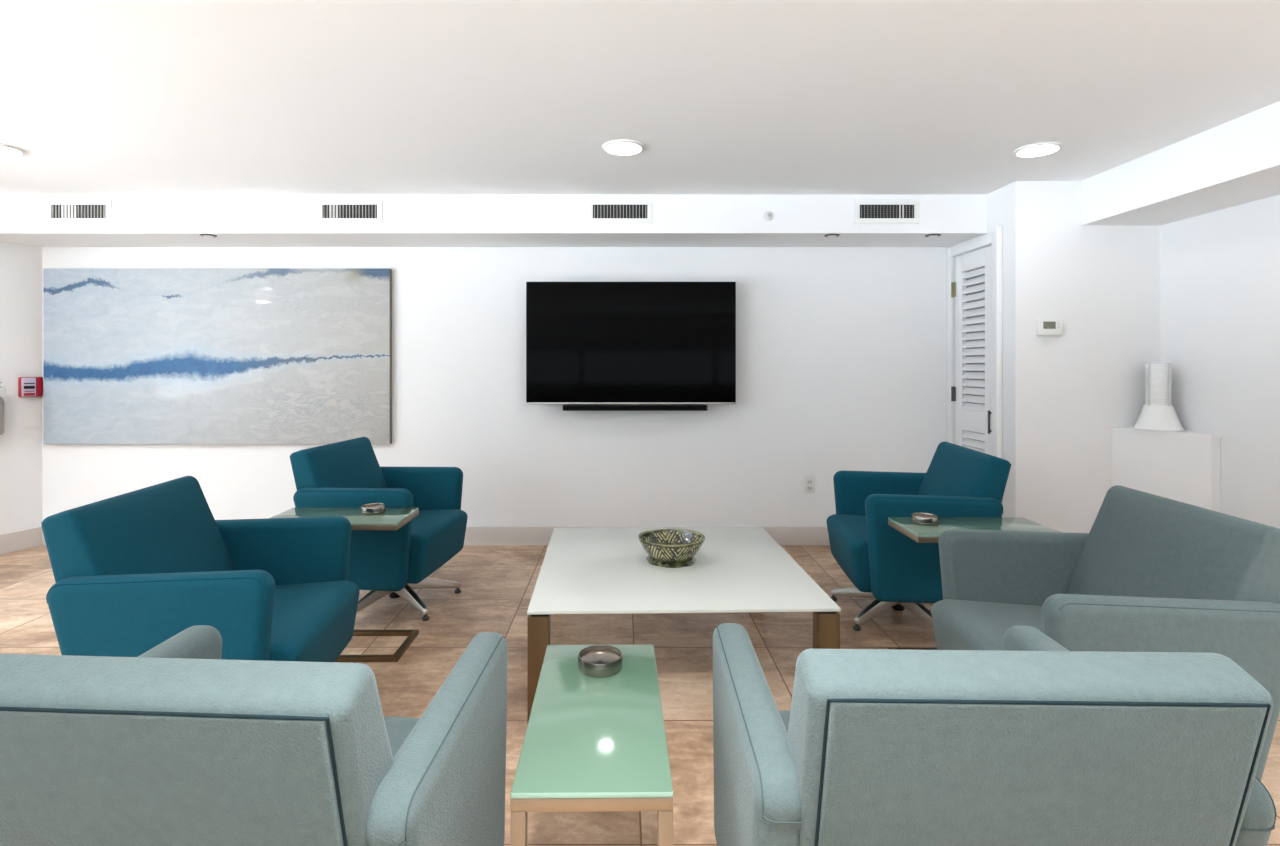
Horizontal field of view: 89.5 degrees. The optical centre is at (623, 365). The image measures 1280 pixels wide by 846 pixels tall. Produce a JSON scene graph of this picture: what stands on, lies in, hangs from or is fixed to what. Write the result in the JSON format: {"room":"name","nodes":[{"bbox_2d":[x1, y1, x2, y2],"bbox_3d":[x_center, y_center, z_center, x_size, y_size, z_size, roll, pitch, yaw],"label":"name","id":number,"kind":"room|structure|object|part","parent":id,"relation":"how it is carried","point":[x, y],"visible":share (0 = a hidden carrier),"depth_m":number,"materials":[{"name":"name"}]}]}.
{"room":"lounge","nodes":[
{"label":"lounge","id":0,"kind":"room"},
{"bbox_2d":[0,241,41,534],"bbox_3d":[-4.287,0.089,3.657,0.120,2.261,1.799,0,0,21],"label":"wall","id":1,"kind":"structure","parent":0,"point":[20,264],"depth_m":4.27,"materials":[{"name":"paint"}]},
{"bbox_2d":[0,382,6,434],"bbox_3d":[-3.989,0.272,4.074,0.134,0.337,0.129,0,0,-23],"label":"fire extinguisher","id":2,"kind":"object","parent":1,"relation":"attached to","point":[3,404],"visible":1,"depth_m":4.10,"materials":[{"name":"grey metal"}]},
{"bbox_2d":[0,527,41,554],"bbox_3d":[-4.242,1.157,3.587,0.014,0.126,1.699,0,0,21],"label":"baseboard","id":3,"kind":"structure","parent":1,"relation":"attached to","point":[29,538],"depth_m":4.26,"materials":[{"name":"paint"}]},
{"bbox_2d":[18,377,42,396],"bbox_3d":[-3.955,0.143,4.307,0.045,0.132,0.124,0,0,21],"label":"fire alarm box","id":4,"kind":"object","parent":1,"relation":"attached to","point":[27,386],"visible":1,"depth_m":4.29,"materials":[{"name":"red plastic"}]},
{"bbox_3d":[-3.949,0.143,4.283,0.009,0.124,0.077,0,0,21],"label":"plate","id":5,"kind":"part","parent":4,"relation":"part of","materials":[{"name":"white plastic"}]},
{"bbox_2d":[42,247,948,526],"bbox_3d":[-1.194,0.089,4.445,6.813,2.261,0.120,0,0,0],"label":"wall","id":6,"kind":"structure","parent":0,"point":[841,352],"depth_m":4.38,"materials":[{"name":"paint"}]},
{"bbox_2d":[43,268,391,443],"bbox_3d":[-2.740,-0.062,4.364,2.334,1.185,0.042,0,0,0],"label":"art","id":7,"kind":"object","parent":6,"relation":"attached to","point":[131,355],"visible":1,"depth_m":4.34,"materials":[{"name":"paint"}]},
{"bbox_2d":[42,527,829,544],"bbox_3d":[-0.869,1.157,4.378,6.163,0.126,0.014,0,0,0],"label":"baseboard","id":8,"kind":"structure","parent":6,"relation":"attached to","point":[473,535],"depth_m":4.37,"materials":[{"name":"paint"}]},
{"bbox_2d":[0,195,986,246],"bbox_3d":[-1.093,-0.923,4.157,6.613,0.235,0.457,0,0,0],"label":"beam","id":9,"kind":"structure","parent":6,"relation":"attached to","point":[136,220],"depth_m":3.93,"materials":[{"name":"paint"}]},
{"bbox_2d":[46,199,110,223],"bbox_3d":[-3.316,-0.937,3.924,0.396,0.148,0.008,0,0,0],"label":"air vent","id":10,"kind":"object","parent":9,"relation":"in","point":[58,211],"visible":1,"depth_m":3.92,"materials":[{"name":"white plastic"}]},
{"bbox_3d":[-3.316,-0.937,3.924,0.316,0.083,0.006,0,0,0],"label":"vertical blade","id":11,"kind":"part","parent":10,"relation":"part of","materials":[{"name":"metal"}]},
{"bbox_2d":[200,234,216,237],"bbox_3d":[-2.564,-0.801,3.985,0.092,0.010,0.092,0,0,0],"label":"recessed light","id":12,"kind":"object","parent":9,"relation":"attached to","point":[203,235],"visible":1,"depth_m":3.97,"materials":[{"name":"grey metal"}]},
{"bbox_2d":[317,199,381,223],"bbox_3d":[-1.666,-0.937,3.924,0.396,0.148,0.008,0,0,0],"label":"air vent","id":13,"kind":"object","parent":9,"relation":"in","point":[329,211],"visible":1,"depth_m":3.92,"materials":[{"name":"white plastic"}]},
{"bbox_3d":[-1.666,-0.937,3.926,0.332,0.057,0.001,0,0,0],"label":"cross blade","id":14,"kind":"part","parent":13,"relation":"part of","materials":[{"name":"grey metal"}]},
{"bbox_3d":[-1.666,-0.937,3.924,0.316,0.083,0.006,0,0,0],"label":"vertical blade","id":15,"kind":"part","parent":13,"relation":"part of","materials":[{"name":"metal"}]},
{"bbox_2d":[588,199,652,223],"bbox_3d":[-0.020,-0.937,3.924,0.396,0.148,0.008,0,0,0],"label":"air vent","id":16,"kind":"object","parent":9,"relation":"in","point":[600,211],"visible":1,"depth_m":3.92,"materials":[{"name":"white plastic"}]},
{"bbox_3d":[-0.020,-0.937,3.924,0.316,0.083,0.006,0,0,0],"label":"vertical blade","id":17,"kind":"part","parent":16,"relation":"part of","materials":[{"name":"metal"}]},
{"bbox_3d":[-0.020,-0.937,3.926,0.332,0.057,0.001,0,0,0],"label":"cross blade","id":18,"kind":"part","parent":16,"relation":"part of","materials":[{"name":"grey metal"}]},
{"bbox_2d":[764,211,772,220],"bbox_3d":[0.883,-0.910,3.914,0.060,0.060,0.028,0,0,0],"label":"sprinkler head","id":19,"kind":"object","parent":9,"relation":"attached to","point":[768,215],"visible":1,"depth_m":3.92},
{"bbox_2d":[824,234,839,237],"bbox_3d":[1.288,-0.801,3.985,0.092,0.010,0.092,0,0,0],"label":"recessed light","id":20,"kind":"object","parent":9,"relation":"attached to","point":[826,235],"visible":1,"depth_m":3.96,"materials":[{"name":"grey metal"}]},
{"bbox_2d":[854,199,919,223],"bbox_3d":[1.603,-0.937,3.924,0.396,0.148,0.008,0,0,0],"label":"air vent","id":21,"kind":"object","parent":9,"relation":"in","point":[866,211],"visible":1,"depth_m":3.92,"materials":[{"name":"white plastic"}]},
{"bbox_3d":[1.603,-0.937,3.924,0.316,0.083,0.006,0,0,0],"label":"vertical blade","id":22,"kind":"part","parent":21,"relation":"part of","materials":[{"name":"metal"}]},
{"bbox_3d":[1.603,-0.937,3.926,0.332,0.057,0.001,0,0,0],"label":"cross blade","id":23,"kind":"part","parent":21,"relation":"part of","materials":[{"name":"grey metal"}]},
{"bbox_2d":[925,234,940,237],"bbox_3d":[1.912,-0.801,3.985,0.092,0.010,0.092,0,0,0],"label":"recessed light","id":24,"kind":"object","parent":9,"relation":"attached to","point":[928,235],"visible":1,"depth_m":3.96,"materials":[{"name":"grey metal"}]},
{"bbox_2d":[526,282,735,403],"bbox_3d":[0.049,-0.148,4.308,1.379,0.806,0.152,0,0,0],"label":"television","id":25,"kind":"object","parent":6,"relation":"attached to","point":[587,342],"visible":1,"depth_m":4.23,"materials":[{"name":"black plastic"}]},
{"bbox_2d":[563,404,706,410],"bbox_3d":[0.075,0.278,4.307,0.952,0.039,0.156,0,0,0],"label":"bar","id":26,"kind":"object","parent":6,"relation":"attached to","point":[566,407],"visible":1,"depth_m":4.23,"materials":[{"name":"black plastic"}]},
{"bbox_2d":[564,406,705,409],"bbox_3d":[0.075,0.278,4.230,0.932,0.027,0.004,0,0,0],"label":"grille","id":27,"kind":"object","parent":26,"relation":"attached to","point":[565,407],"depth_m":4.23,"materials":[{"name":"plastic"}]},
{"bbox_2d":[804,476,814,492],"bbox_3d":[1.264,0.809,4.380,0.072,0.116,0.010,0,0,0],"label":"wall outlet","id":28,"kind":"object","parent":6,"relation":"attached to","point":[809,481],"visible":1,"depth_m":4.38,"materials":[{"name":"beige plastic"}]},
{"bbox_2d":[0,0,1279,194],"bbox_3d":[-1.510,-1.081,-0.033,9.380,0.080,9.135,0,0,0],"label":"ceiling","id":29,"kind":"structure","parent":0,"point":[100,97],"depth_m":2.42,"materials":[{"name":"paint"}]},
{"bbox_2d":[0,143,25,155],"bbox_3d":[-2.990,-1.031,3.080,0.200,0.020,0.200,0,0,0],"label":"recessed light","id":30,"kind":"object","parent":29,"relation":"in","point":[5,149],"visible":1,"depth_m":3.09,"materials":[{"name":"white paint"}]},
{"bbox_2d":[603,139,643,154],"bbox_3d":[0.000,-1.031,3.070,0.200,0.020,0.200,0,0,0],"label":"recessed light","id":31,"kind":"object","parent":29,"relation":"in","point":[623,146],"visible":1,"depth_m":3.04,"materials":[{"name":"white paint"}]},
{"bbox_2d":[1013,142,1062,156],"bbox_3d":[1.990,-1.031,3.100,0.200,0.020,0.200,0,0,0],"label":"recessed light","id":32,"kind":"object","parent":29,"relation":"in","point":[1042,148],"visible":1,"depth_m":3.07,"materials":[{"name":"white paint"}]},
{"bbox_2d":[0,545,1279,845],"bbox_3d":[-1.510,1.250,-0.033,9.380,0.060,9.135,0,0,0],"label":"floor","id":33,"kind":"structure","parent":0,"point":[498,582],"depth_m":2.85,"materials":[{"name":"tile"}]},
{"bbox_2d":[41,476,359,661],"bbox_3d":[-1.284,0.810,2.089,0.698,0.819,0.720,0,0,-5],"label":"armchair","id":34,"kind":"object","parent":33,"relation":"on","point":[135,570],"visible":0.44,"depth_m":1.88,"materials":[{"name":"teal fabric"}]},
{"bbox_3d":[-1.480,0.710,2.072,0.292,0.619,0.600,0,0,-5],"label":"backrest","id":35,"kind":"part","parent":34,"relation":"part of","materials":[{"name":"teal fabric"}]},
{"bbox_3d":[-1.260,0.805,1.769,0.572,0.469,0.078,0,0,-5],"label":"armrest","id":36,"kind":"part","parent":34,"relation":"part of","materials":[{"name":"teal fabric"}]},
{"bbox_3d":[-1.314,0.805,2.408,0.572,0.469,0.078,0,0,-5],"label":"armrest","id":37,"kind":"part","parent":34,"relation":"part of","materials":[{"name":"teal fabric"}]},
{"bbox_3d":[-1.206,0.906,2.095,0.520,0.238,0.576,0,0,-5],"label":"seat","id":38,"kind":"part","parent":34,"relation":"part of","materials":[{"name":"teal fabric"}]},
{"bbox_2d":[0,625,507,845],"bbox_3d":[-0.622,0.810,1.164,0.720,0.819,0.718,0,0,3],"label":"armchair","id":39,"kind":"object","parent":33,"relation":"on","point":[177,742],"visible":1,"depth_m":0.84,"materials":[{"name":"green fabric"}]},
{"bbox_3d":[-0.638,0.717,0.886,0.558,0.576,0.161,0,0,3],"label":"panel","id":40,"kind":"part","parent":39,"relation":"part of","materials":[{"name":"green fabric"}]},
{"bbox_3d":[-0.944,0.805,1.168,0.078,0.469,0.572,0,0,3],"label":"armrest","id":41,"kind":"part","parent":39,"relation":"part of","materials":[{"name":"green fabric"}]},
{"bbox_3d":[-0.634,0.710,0.957,0.600,0.619,0.292,0,0,3],"label":"backrest","id":42,"kind":"part","parent":39,"relation":"part of","materials":[{"name":"green fabric"}]},
{"bbox_3d":[-0.618,0.906,1.232,0.576,0.238,0.520,0,0,3],"label":"seat","id":43,"kind":"part","parent":39,"relation":"part of","materials":[{"name":"green fabric"}]},
{"bbox_3d":[-0.302,0.805,1.132,0.078,0.469,0.572,0,0,3],"label":"armrest","id":44,"kind":"part","parent":39,"relation":"part of","materials":[{"name":"green fabric"}]},
{"bbox_2d":[271,508,418,661],"bbox_3d":[-1.215,0.932,2.792,0.570,0.575,0.280,0,0,0],"label":"side table","id":45,"kind":"object","parent":33,"relation":"on","point":[392,518],"visible":0.5,"depth_m":2.77,"materials":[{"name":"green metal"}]},
{"bbox_3d":[-1.215,0.650,2.792,0.570,0.011,0.280,0,0,0],"label":"glass","id":46,"kind":"part","parent":45,"relation":"part of","materials":[{"name":"green glass"}]},
{"bbox_2d":[361,503,384,514],"bbox_3d":[-1.100,0.630,2.835,0.100,0.030,0.100,0,0,0],"label":"ashtray","id":47,"kind":"object","parent":45,"relation":"on","point":[371,508],"visible":1,"depth_m":2.80,"materials":[{"name":"silver metal"}]},
{"bbox_3d":[-1.100,0.626,2.835,0.091,0.003,0.091,0,0,0],"label":"plate","id":48,"kind":"part","parent":47,"relation":"part of","materials":[{"name":"metal"}]},
{"bbox_3d":[-1.215,1.210,2.792,0.570,0.020,0.280,0,0,0],"label":"frame","id":49,"kind":"part","parent":45,"relation":"part of","materials":[{"name":"brown wood"}]},
{"bbox_3d":[-1.215,0.667,2.792,0.570,0.022,0.280,0,0,0],"label":"frame","id":50,"kind":"part","parent":45,"relation":"part of","materials":[{"name":"wood"}]},
{"bbox_2d":[290,437,467,620],"bbox_3d":[-1.224,0.810,3.323,0.687,0.819,0.720,0,0,7],"label":"armchair","id":51,"kind":"object","parent":33,"relation":"on","point":[347,473],"visible":0.71,"depth_m":3.12,"materials":[{"name":"teal fabric"}]},
{"bbox_3d":[-1.414,0.710,3.345,0.292,0.619,0.600,0,0,7],"label":"backrest","id":52,"kind":"part","parent":51,"relation":"part of","materials":[{"name":"teal fabric"}]},
{"bbox_3d":[-1.259,0.805,3.004,0.572,0.469,0.078,0,0,7],"label":"armrest","id":53,"kind":"part","parent":51,"relation":"part of","materials":[{"name":"teal fabric"}]},
{"bbox_3d":[-1.251,1.157,3.156,0.128,0.126,0.298,0,0,9],"label":"leg","id":54,"kind":"part","parent":51,"relation":"part of","materials":[{"name":"metal"}]},
{"bbox_3d":[-1.044,1.157,3.188,0.306,0.126,0.047,0,0,45],"label":"leg","id":55,"kind":"part","parent":51,"relation":"part of","materials":[{"name":"metal"}]},
{"bbox_3d":[-1.185,0.805,3.642,0.572,0.469,0.078,0,0,7],"label":"armrest","id":56,"kind":"part","parent":51,"relation":"part of","materials":[{"name":"teal fabric"}]},
{"bbox_3d":[-1.010,1.157,3.400,0.306,0.126,0.047,0,0,-27],"label":"leg","id":57,"kind":"part","parent":51,"relation":"part of","materials":[{"name":"metal"}]},
{"bbox_3d":[-1.141,0.906,3.313,0.520,0.238,0.576,0,0,7],"label":"seat","id":58,"kind":"part","parent":51,"relation":"part of","materials":[{"name":"teal fabric"}]},
{"bbox_2d":[510,645,672,845],"bbox_3d":[-0.053,0.949,1.297,0.259,0.542,0.544,0,0,-1],"label":"side table","id":59,"kind":"object","parent":33,"relation":"on","point":[590,744],"visible":0.98,"depth_m":1.15,"materials":[{"name":"green glass"}]},
{"bbox_3d":[-0.168,0.955,1.036,0.024,0.492,0.025,0,0,-1],"label":"leg","id":60,"kind":"part","parent":59,"relation":"part of","materials":[{"name":"wood"}]},
{"bbox_3d":[-0.053,0.699,1.297,0.259,0.021,0.544,0,0,-1],"label":"frame","id":61,"kind":"part","parent":59,"relation":"part of","materials":[{"name":"wood"}]},
{"bbox_2d":[578,645,622,677],"bbox_3d":[-0.052,0.663,1.447,0.100,0.030,0.100,0,0,0],"label":"ashtray","id":62,"kind":"object","parent":59,"relation":"on","point":[595,661],"visible":1,"depth_m":1.43,"materials":[{"name":"silver metal"}]},
{"bbox_3d":[-0.052,0.659,1.447,0.091,0.003,0.091,0,0,0],"label":"plate","id":63,"kind":"part","parent":62,"relation":"part of","materials":[{"name":"metal"}]},
{"bbox_3d":[0.067,0.955,1.038,0.024,0.492,0.025,0,0,-1],"label":"leg","id":64,"kind":"part","parent":59,"relation":"part of","materials":[{"name":"wood"}]},
{"bbox_2d":[527,527,840,724],"bbox_3d":[0.194,1.025,2.752,1.070,0.390,1.120,0,0,-1],"label":"coffee table","id":65,"kind":"object","parent":33,"relation":"on","point":[736,569],"visible":0.88,"depth_m":2.44,"materials":[{"name":"white paint"}]},
{"bbox_3d":[-0.290,1.036,2.219,0.072,0.368,0.072,0,0,-2],"label":"leg","id":66,"kind":"part","parent":65,"relation":"part of","materials":[{"name":"brown wood"}]},
{"bbox_3d":[0.194,0.865,2.752,0.984,0.025,0.960,0,0,-2],"label":"frame rail","id":67,"kind":"part","parent":65,"relation":"part of","materials":[{"name":"white metal"}]},
{"bbox_2d":[638,529,704,567],"bbox_3d":[0.205,0.778,2.750,0.261,0.105,0.261,0,0,-45],"label":"ceramic bowl","id":68,"kind":"object","parent":65,"relation":"on","point":[668,548],"visible":1,"depth_m":2.69,"materials":[{"name":"green ceramic"}]},
{"bbox_3d":[0.194,0.836,2.752,1.070,0.012,1.120,0,0,-2],"label":"glass","id":69,"kind":"part","parent":65,"relation":"part of","materials":[{"name":"white glass"}]},
{"bbox_3d":[0.705,1.036,2.245,0.072,0.368,0.072,0,0,-2],"label":"leg","id":70,"kind":"part","parent":65,"relation":"part of","materials":[{"name":"brown wood"}]},
{"bbox_2d":[826,442,1010,630],"bbox_3d":[1.393,0.810,3.149,0.687,0.819,0.720,0,0,6],"label":"armchair","id":71,"kind":"object","parent":33,"relation":"on","point":[883,563],"visible":0.73,"depth_m":2.87,"materials":[{"name":"teal fabric"}]},
{"bbox_3d":[1.310,0.906,3.158,0.520,0.238,0.576,0,0,6],"label":"seat","id":72,"kind":"part","parent":71,"relation":"part of","materials":[{"name":"teal fabric"}]},
{"bbox_3d":[1.199,1.157,3.268,0.306,0.126,0.047,0,0,38],"label":"leg","id":73,"kind":"part","parent":71,"relation":"part of","materials":[{"name":"metal"}]},
{"bbox_3d":[1.190,1.157,3.053,0.306,0.126,0.047,0,0,-34],"label":"leg","id":74,"kind":"part","parent":71,"relation":"part of","materials":[{"name":"metal"}]},
{"bbox_3d":[1.425,0.805,3.468,0.572,0.469,0.078,0,0,6],"label":"armrest","id":75,"kind":"part","parent":71,"relation":"part of","materials":[{"name":"teal fabric"}]},
{"bbox_3d":[1.357,0.805,2.830,0.572,0.469,0.078,0,0,6],"label":"armrest","id":76,"kind":"part","parent":71,"relation":"part of","materials":[{"name":"teal fabric"}]},
{"bbox_3d":[1.584,0.710,3.128,0.292,0.619,0.600,0,0,6],"label":"backrest","id":77,"kind":"part","parent":71,"relation":"part of","materials":[{"name":"teal fabric"}]},
{"bbox_2d":[888,517,1058,649],"bbox_3d":[1.410,0.932,2.603,0.570,0.575,0.280,0,0,0],"label":"side table","id":78,"kind":"object","parent":33,"relation":"on","point":[918,533],"visible":0.38,"depth_m":2.60,"materials":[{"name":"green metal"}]},
{"bbox_3d":[1.410,1.210,2.603,0.570,0.020,0.280,0,0,0],"label":"frame","id":79,"kind":"part","parent":78,"relation":"part of","materials":[{"name":"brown metal"}]},
{"bbox_3d":[1.410,0.667,2.603,0.570,0.022,0.280,0,0,0],"label":"frame","id":80,"kind":"part","parent":78,"relation":"part of","materials":[{"name":"wood"}]},
{"bbox_2d":[911,513,937,525],"bbox_3d":[1.235,0.630,2.645,0.100,0.030,0.100,0,0,0],"label":"ashtray","id":81,"kind":"object","parent":78,"relation":"on","point":[927,519],"visible":1,"depth_m":2.62,"materials":[{"name":"silver metal"}]},
{"bbox_3d":[1.235,0.626,2.645,0.091,0.003,0.091,0,0,0],"label":"plate","id":82,"kind":"part","parent":81,"relation":"part of","materials":[{"name":"metal"}]},
{"bbox_3d":[1.410,0.650,2.603,0.570,0.011,0.280,0,0,0],"label":"glass","id":83,"kind":"part","parent":78,"relation":"part of","materials":[{"name":"green glass"}]},
{"bbox_2d":[713,623,1276,845],"bbox_3d":[0.553,0.810,1.182,0.720,0.819,0.709,0,0,1],"label":"armchair","id":84,"kind":"object","parent":33,"relation":"on","point":[1035,740],"visible":1,"depth_m":0.86,"materials":[{"name":"green fabric"}]},
{"bbox_3d":[0.232,0.805,1.180,0.078,0.469,0.572,0,0,1],"label":"armrest","id":85,"kind":"part","parent":84,"relation":"part of","materials":[{"name":"green fabric"}]},
{"bbox_3d":[0.554,0.906,1.255,0.576,0.238,0.520,0,0,1],"label":"seat","id":86,"kind":"part","parent":84,"relation":"part of","materials":[{"name":"green fabric"}]},
{"bbox_3d":[0.546,0.717,0.909,0.558,0.576,0.161,0,0,1],"label":"panel","id":87,"kind":"part","parent":84,"relation":"part of","materials":[{"name":"green fabric"}]},
{"bbox_3d":[0.873,0.805,1.166,0.078,0.469,0.572,0,0,1],"label":"armrest","id":88,"kind":"part","parent":84,"relation":"part of","materials":[{"name":"green fabric"}]},
{"bbox_2d":[931,485,1279,780],"bbox_3d":[1.361,0.810,1.898,0.687,0.819,0.720,0,0,5],"label":"armchair","id":89,"kind":"object","parent":33,"relation":"on","point":[1151,572],"visible":0.4,"depth_m":1.80,"materials":[{"name":"green fabric"}]},
{"bbox_3d":[1.278,0.906,1.905,0.520,0.238,0.576,0,0,5],"label":"seat","id":90,"kind":"part","parent":89,"relation":"part of","materials":[{"name":"green fabric"}]},
{"bbox_3d":[1.385,0.805,2.218,0.572,0.469,0.078,0,0,5],"label":"armrest","id":91,"kind":"part","parent":89,"relation":"part of","materials":[{"name":"green fabric"}]},
{"bbox_3d":[1.333,0.805,1.579,0.572,0.469,0.078,0,0,5],"label":"armrest","id":92,"kind":"part","parent":89,"relation":"part of","materials":[{"name":"green fabric"}]},
{"bbox_3d":[1.552,0.710,1.883,0.292,0.619,0.600,0,0,5],"label":"backrest","id":93,"kind":"part","parent":89,"relation":"part of","materials":[{"name":"green fabric"}]},
{"bbox_2d":[1110,428,1221,511],"bbox_3d":[2.885,0.785,3.450,0.287,0.870,0.377,0,0,0],"label":"pedestal","id":94,"kind":"object","parent":33,"relation":"on","point":[1183,466],"visible":0.54,"depth_m":3.41,"materials":[{"name":"paint"}]},
{"bbox_2d":[1133,363,1184,431],"bbox_3d":[2.915,0.168,3.515,0.216,0.365,0.216,0,0,0],"label":"vase","id":95,"kind":"object","parent":94,"relation":"on","point":[1157,414],"visible":1,"depth_m":3.47,"materials":[{"name":"white ceramic"}]},
{"bbox_2d":[949,181,1036,522],"bbox_3d":[2.273,0.089,4.072,0.120,2.261,0.865,0,0,0],"label":"wall","id":96,"kind":"structure","parent":0,"point":[1013,206],"depth_m":3.64,"materials":[{"name":"paint"}]},
{"bbox_2d":[951,246,990,454],"bbox_3d":[2.221,0.241,4.096,0.060,1.933,0.471,0,0,0],"label":"door","id":97,"kind":"structure","parent":96,"relation":"in","point":[971,288],"depth_m":4.11,"materials":[{"name":"white paint"}]},
{"bbox_3d":[2.232,-0.164,4.091,0.034,0.902,0.272,0,0,0],"label":"louver panel","id":98,"kind":"part","parent":97,"relation":"part of","materials":[{"name":"white paint"}]},
{"bbox_3d":[2.232,0.736,4.091,0.034,0.632,0.272,0,0,0],"label":"louver panel","id":99,"kind":"part","parent":97,"relation":"part of","materials":[{"name":"white paint"}]},
{"bbox_3d":[2.204,0.340,3.876,0.027,0.140,0.014,0,0,0],"label":"pull handle","id":100,"kind":"part","parent":97,"relation":"part of","materials":[{"name":"grey metal"}]},
{"bbox_2d":[947,232,994,455],"bbox_3d":[2.204,0.213,4.087,0.018,2.013,0.595,0,0,0],"label":"trim","id":101,"kind":"structure","parent":96,"relation":"attached to","point":[987,239],"depth_m":4.19,"materials":[{"name":"white paint"}]},
{"bbox_2d":[995,225,1002,516],"bbox_3d":[2.196,0.200,3.776,0.034,2.040,0.034,0,0,0],"label":"trim","id":102,"kind":"structure","parent":96,"relation":"attached to","point":[999,228],"depth_m":3.76,"materials":[{"name":"white paint"}]},
{"bbox_2d":[1037,181,1159,532],"bbox_3d":[2.682,0.089,3.700,0.697,2.261,0.120,0,0,0],"label":"wall","id":103,"kind":"structure","parent":0,"point":[1103,282],"depth_m":3.64,"materials":[{"name":"paint"}]},
{"bbox_2d":[1036,320,1062,334],"bbox_3d":[2.394,-0.212,3.623,0.138,0.084,0.034,0,0,0],"label":"thermostat","id":104,"kind":"object","parent":103,"relation":"attached to","point":[1043,327],"visible":1,"depth_m":3.61,"materials":[{"name":"white plastic"}]},
{"bbox_2d":[1160,194,1279,528],"bbox_3d":[3.090,0.089,-0.420,0.120,2.261,8.360,0,0,0],"label":"wall","id":105,"kind":"structure","parent":0,"point":[1220,269],"depth_m":3.23,"materials":[{"name":"paint"}]},
{"bbox_2d":[1081,101,1279,225],"bbox_3d":[2.806,-0.915,-0.480,0.448,0.251,8.240,0,0,0],"label":"beam","id":106,"kind":"structure","parent":105,"relation":"attached to","point":[1235,162],"depth_m":3.00,"materials":[{"name":"paint"}]}
]}

